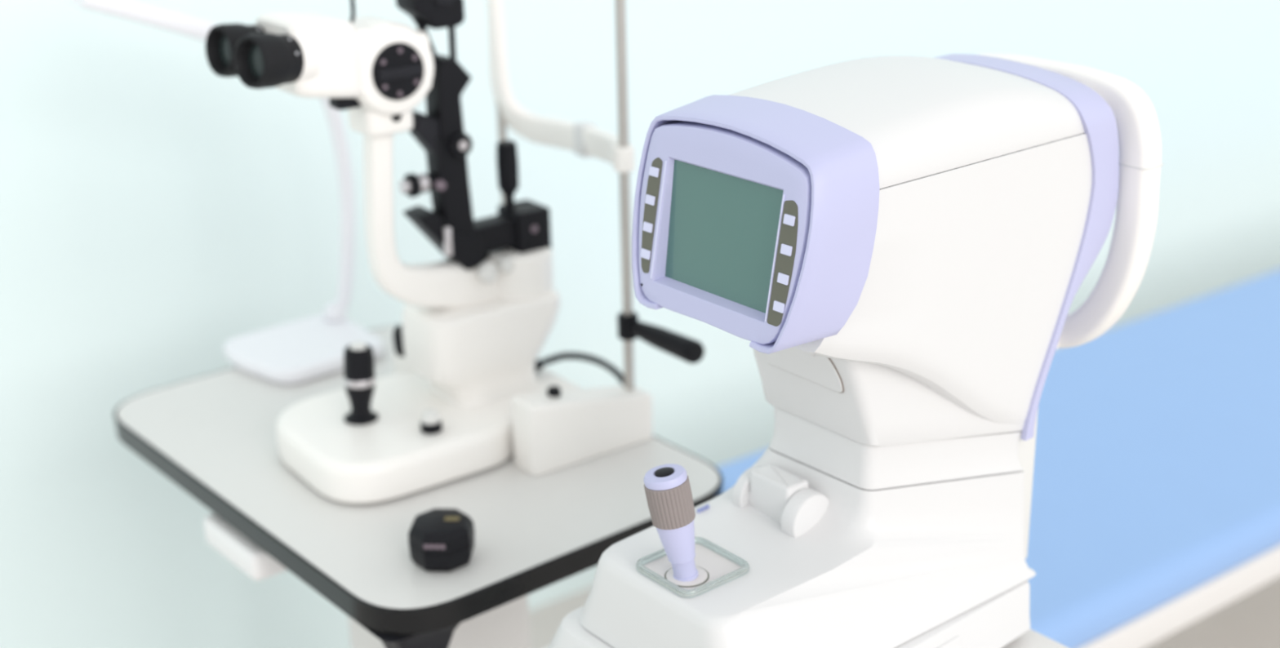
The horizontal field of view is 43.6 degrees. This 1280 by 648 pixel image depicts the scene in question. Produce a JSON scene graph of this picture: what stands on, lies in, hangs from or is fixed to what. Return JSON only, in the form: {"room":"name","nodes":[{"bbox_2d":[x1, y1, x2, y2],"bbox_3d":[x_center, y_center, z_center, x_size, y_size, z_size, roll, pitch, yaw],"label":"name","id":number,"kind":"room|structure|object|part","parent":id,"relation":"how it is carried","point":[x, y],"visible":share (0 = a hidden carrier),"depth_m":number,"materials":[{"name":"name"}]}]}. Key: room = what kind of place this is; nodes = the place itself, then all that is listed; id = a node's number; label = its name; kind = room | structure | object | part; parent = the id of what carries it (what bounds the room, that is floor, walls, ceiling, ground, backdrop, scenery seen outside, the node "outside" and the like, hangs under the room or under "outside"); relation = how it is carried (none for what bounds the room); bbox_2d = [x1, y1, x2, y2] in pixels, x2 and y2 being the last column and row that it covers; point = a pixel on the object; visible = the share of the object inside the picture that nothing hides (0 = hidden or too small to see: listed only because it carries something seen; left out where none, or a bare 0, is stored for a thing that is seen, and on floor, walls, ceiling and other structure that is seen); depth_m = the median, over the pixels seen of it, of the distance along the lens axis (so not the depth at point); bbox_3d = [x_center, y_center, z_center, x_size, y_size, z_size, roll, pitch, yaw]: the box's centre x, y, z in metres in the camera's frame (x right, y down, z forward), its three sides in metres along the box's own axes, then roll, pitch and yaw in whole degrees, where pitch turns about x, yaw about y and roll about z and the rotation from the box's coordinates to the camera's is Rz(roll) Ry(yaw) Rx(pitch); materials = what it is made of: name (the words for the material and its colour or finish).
{"room":"examination room","nodes":[
{"label":"examination room","id":0,"kind":"room"},
{"bbox_2d":[0,0,1279,647],"bbox_3d":[-0.098,-0.854,2.522,9.000,2.800,0.101,-16,25,-33],"label":"wall","id":1,"kind":"structure","parent":0,"point":[159,210],"depth_m":2.43,"materials":[{"name":"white paint"}]},
{"bbox_2d":[528,576,1279,647],"bbox_3d":[1.504,1.224,1.025,9.000,0.100,5.200,-16,25,-33],"label":"floor","id":2,"kind":"structure","parent":0,"point":[1251,620],"depth_m":2.79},
{"bbox_2d":[113,325,723,647],"bbox_3d":[-0.259,0.476,1.920,0.439,0.740,0.666,-17,26,-37],"label":"table","id":3,"kind":"object","parent":2,"relation":"on","point":[213,435],"visible":0.74,"depth_m":1.65,"materials":[{"name":"white plastic"}]},
{"bbox_2d":[70,0,384,384],"bbox_3d":[-0.470,-0.173,1.924,0.320,0.479,0.170,-16,25,-33],"label":"desk lamp","id":4,"kind":"object","parent":3,"relation":"on","point":[310,348],"visible":0.66,"depth_m":2.02,"materials":[{"name":"white plastic"}]},
{"bbox_3d":[-0.398,-0.169,2.051,0.068,0.354,0.019,-16,25,-33],"label":"stem","id":5,"kind":"part","parent":4,"relation":"part of","materials":[{"name":"white plastic"}]},
{"bbox_2d":[204,513,287,580],"bbox_3d":[-0.416,0.226,1.690,0.103,0.044,0.114,-1,21,0],"label":"drawer","id":6,"kind":"object","parent":3,"relation":"on","point":[224,535],"depth_m":1.66,"materials":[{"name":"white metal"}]},
{"bbox_3d":[-0.209,0.596,1.640,0.116,0.711,0.104,-17,26,-37],"label":"leg","id":7,"kind":"part","parent":3,"relation":"part of","materials":[{"name":"black metal"}]},
{"bbox_2d":[408,508,475,571],"bbox_3d":[-0.189,0.205,1.523,0.060,0.043,0.060,0,21,4],"label":"case","id":8,"kind":"object","parent":3,"relation":"on","point":[440,540],"visible":1,"depth_m":1.50,"materials":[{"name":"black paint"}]},
{"bbox_2d":[423,544,444,549],"bbox_3d":[-0.192,0.208,1.492,0.020,0.004,0.001,0,21,4],"label":"print","id":9,"kind":"object","parent":8,"relation":"on","point":[425,546],"depth_m":1.49},
{"bbox_2d":[444,516,459,520],"bbox_3d":[-0.178,0.185,1.518,0.014,0.001,0.008,0,21,4],"label":"print","id":10,"kind":"object","parent":8,"relation":"on","point":[446,518],"depth_m":1.52},
{"bbox_2d":[204,0,704,503],"bbox_3d":[-0.199,-0.145,1.664,0.425,0.600,0.401,-16,25,-33],"label":"lamp","id":11,"kind":"object","parent":3,"relation":"on","point":[468,391],"visible":1,"depth_m":1.70,"materials":[{"name":"white plastic"}]},
{"bbox_3d":[-0.294,-0.223,1.601,0.028,0.012,0.024,-16,25,-33],"label":"filter lever","id":12,"kind":"part","parent":11,"relation":"part of","materials":[{"name":"black paint"}]},
{"bbox_3d":[-0.287,-0.322,1.587,0.008,0.051,0.005,-16,25,-33],"label":"fixation rod","id":13,"kind":"part","parent":11,"relation":"part of","materials":[{"name":"silver metal"}]},
{"bbox_3d":[-0.265,0.019,1.801,0.024,0.036,0.036,-6,21,-14],"label":"knob","id":14,"kind":"part","parent":11,"relation":"part of","materials":[{"name":"black paint"}]},
{"bbox_3d":[-0.220,0.028,1.942,0.160,0.080,0.044,-16,25,-33],"label":"rail","id":15,"kind":"part","parent":11,"relation":"part of","materials":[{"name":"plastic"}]},
{"bbox_3d":[-0.247,-0.144,1.682,0.008,0.015,0.015,-16,25,-33],"label":"slit knob","id":16,"kind":"part","parent":11,"relation":"part of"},
{"bbox_3d":[-0.240,-0.146,1.687,0.009,0.025,0.025,-16,25,-33],"label":"slit knob","id":17,"kind":"part","parent":11,"relation":"part of","materials":[{"name":"black paint"}]},
{"bbox_3d":[-0.232,-0.149,1.693,0.012,0.021,0.021,-16,25,-33],"label":"slit knob","id":18,"kind":"part","parent":11,"relation":"part of","materials":[{"name":"metal"}]},
{"bbox_3d":[-0.219,-0.291,1.652,0.027,0.056,0.008,-16,25,-33],"label":"support rod","id":19,"kind":"part","parent":11,"relation":"part of","materials":[{"name":"black paint"}]},
{"bbox_3d":[-0.202,-0.123,1.726,0.202,0.234,0.034,-16,25,-33],"label":"microscope arm","id":20,"kind":"part","parent":11,"relation":"part of","materials":[{"name":"white plastic"}]},
{"bbox_3d":[-0.221,0.108,1.698,0.023,0.012,0.023,-16,25,-33],"label":"lock knob","id":21,"kind":"part","parent":11,"relation":"part of","materials":[{"name":"black paint"}]},
{"bbox_3d":[-0.221,-0.152,1.700,0.016,0.018,0.018,-16,25,-33],"label":"slit knob","id":22,"kind":"part","parent":11,"relation":"part of","materials":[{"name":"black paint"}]},
{"bbox_3d":[-0.205,-0.088,1.707,0.008,0.032,0.008,-16,25,-33],"label":"scale plate","id":23,"kind":"part","parent":11,"relation":"part of","materials":[{"name":"metal"}]},
{"bbox_3d":[-0.195,-0.296,1.661,0.008,0.055,0.007,-16,25,-33],"label":"support rod","id":24,"kind":"part","parent":11,"relation":"part of","materials":[{"name":"silver metal"}]},
{"bbox_3d":[-0.145,-0.160,1.757,0.027,0.082,0.023,-16,25,-33],"label":"test rod post","id":25,"kind":"part","parent":11,"relation":"part of","materials":[{"name":"black paint"}]},
{"bbox_3d":[-0.092,0.073,1.713,0.015,0.011,0.015,-16,25,-33],"label":"knob","id":26,"kind":"part","parent":11,"relation":"part of","materials":[{"name":"black paint"}]},
{"bbox_3d":[-0.061,0.101,1.739,0.160,0.080,0.044,-16,25,-33],"label":"rail","id":27,"kind":"part","parent":11,"relation":"part of","materials":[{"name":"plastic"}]},
{"bbox_3d":[0.026,0.017,1.704,0.025,0.025,0.104,-17,26,-36],"label":"grip handle","id":28,"kind":"part","parent":11,"relation":"part of","materials":[{"name":"black paint"}]},
{"bbox_2d":[542,629,1068,647],"bbox_3d":[0.168,0.636,1.467,0.385,0.742,0.380,-17,26,-36],"label":"side table","id":29,"kind":"object","parent":2,"relation":"on","point":[1030,638],"visible":0.02,"depth_m":1.37,"materials":[{"name":"white"}]},
{"bbox_2d":[547,53,1163,647],"bbox_3d":[0.172,0.042,1.300,0.480,0.487,0.263,-17,26,-36],"label":"autorefractor","id":30,"kind":"object","parent":29,"relation":"on","point":[903,247],"visible":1,"depth_m":1.23,"materials":[{"name":"white plastic"}]},
{"bbox_3d":[0.014,-0.078,1.204,0.018,0.089,0.002,-17,26,-36],"label":"window trim","id":31,"kind":"part","parent":30,"relation":"part of","materials":[{"name":"plastic"}]},
{"bbox_3d":[0.041,0.189,1.237,0.061,0.001,0.059,-17,26,-36],"label":"joystick plate","id":32,"kind":"part","parent":30,"relation":"part of","materials":[{"name":"clear glass"}]},
{"bbox_2d":[697,504,709,513],"bbox_3d":[0.052,0.153,1.326,0.012,0.005,0.002,-15,25,-32],"label":"print","id":33,"kind":"object","parent":30,"relation":"attached to","point":[701,508],"depth_m":1.33},
{"bbox_2d":[631,94,879,354],"bbox_3d":[0.075,-0.079,1.172,0.085,0.155,0.190,-17,26,-36],"label":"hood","id":34,"kind":"object","parent":30,"relation":"attached to","point":[756,218],"depth_m":1.14,"materials":[{"name":"purple plastic"}]},
{"bbox_3d":[0.094,-0.046,1.113,0.018,0.089,0.001,-17,26,-36],"label":"window trim","id":35,"kind":"part","parent":30,"relation":"part of","materials":[{"name":"white plastic"}]},
{"bbox_3d":[0.116,0.148,1.313,0.045,0.045,0.074,-17,26,-36],"label":"lock knob","id":36,"kind":"part","parent":30,"relation":"part of","materials":[{"name":"white plastic"}]},
{"bbox_3d":[0.126,0.024,1.253,0.019,0.044,0.085,-17,26,-36],"label":"printer door","id":37,"kind":"part","parent":30,"relation":"part of","materials":[{"name":"white plastic"}]},
{"bbox_3d":[0.215,0.282,1.266,0.125,0.027,0.008,-19,27,-40],"label":"rating plate","id":38,"kind":"part","parent":30,"relation":"part of","materials":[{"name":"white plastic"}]},
{"bbox_2d":[715,269,1279,647],"bbox_3d":[1.329,0.212,2.960,2.660,0.440,0.630,-16,25,-33],"label":"bed","id":39,"kind":"object","parent":2,"relation":"on","point":[1155,501],"visible":0.43,"depth_m":2.35,"materials":[{"name":"blue leather"}]},
{"bbox_3d":[1.326,0.081,2.910,2.640,0.051,0.630,-16,25,-33],"label":"frame","id":40,"kind":"part","parent":39,"relation":"part of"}
]}

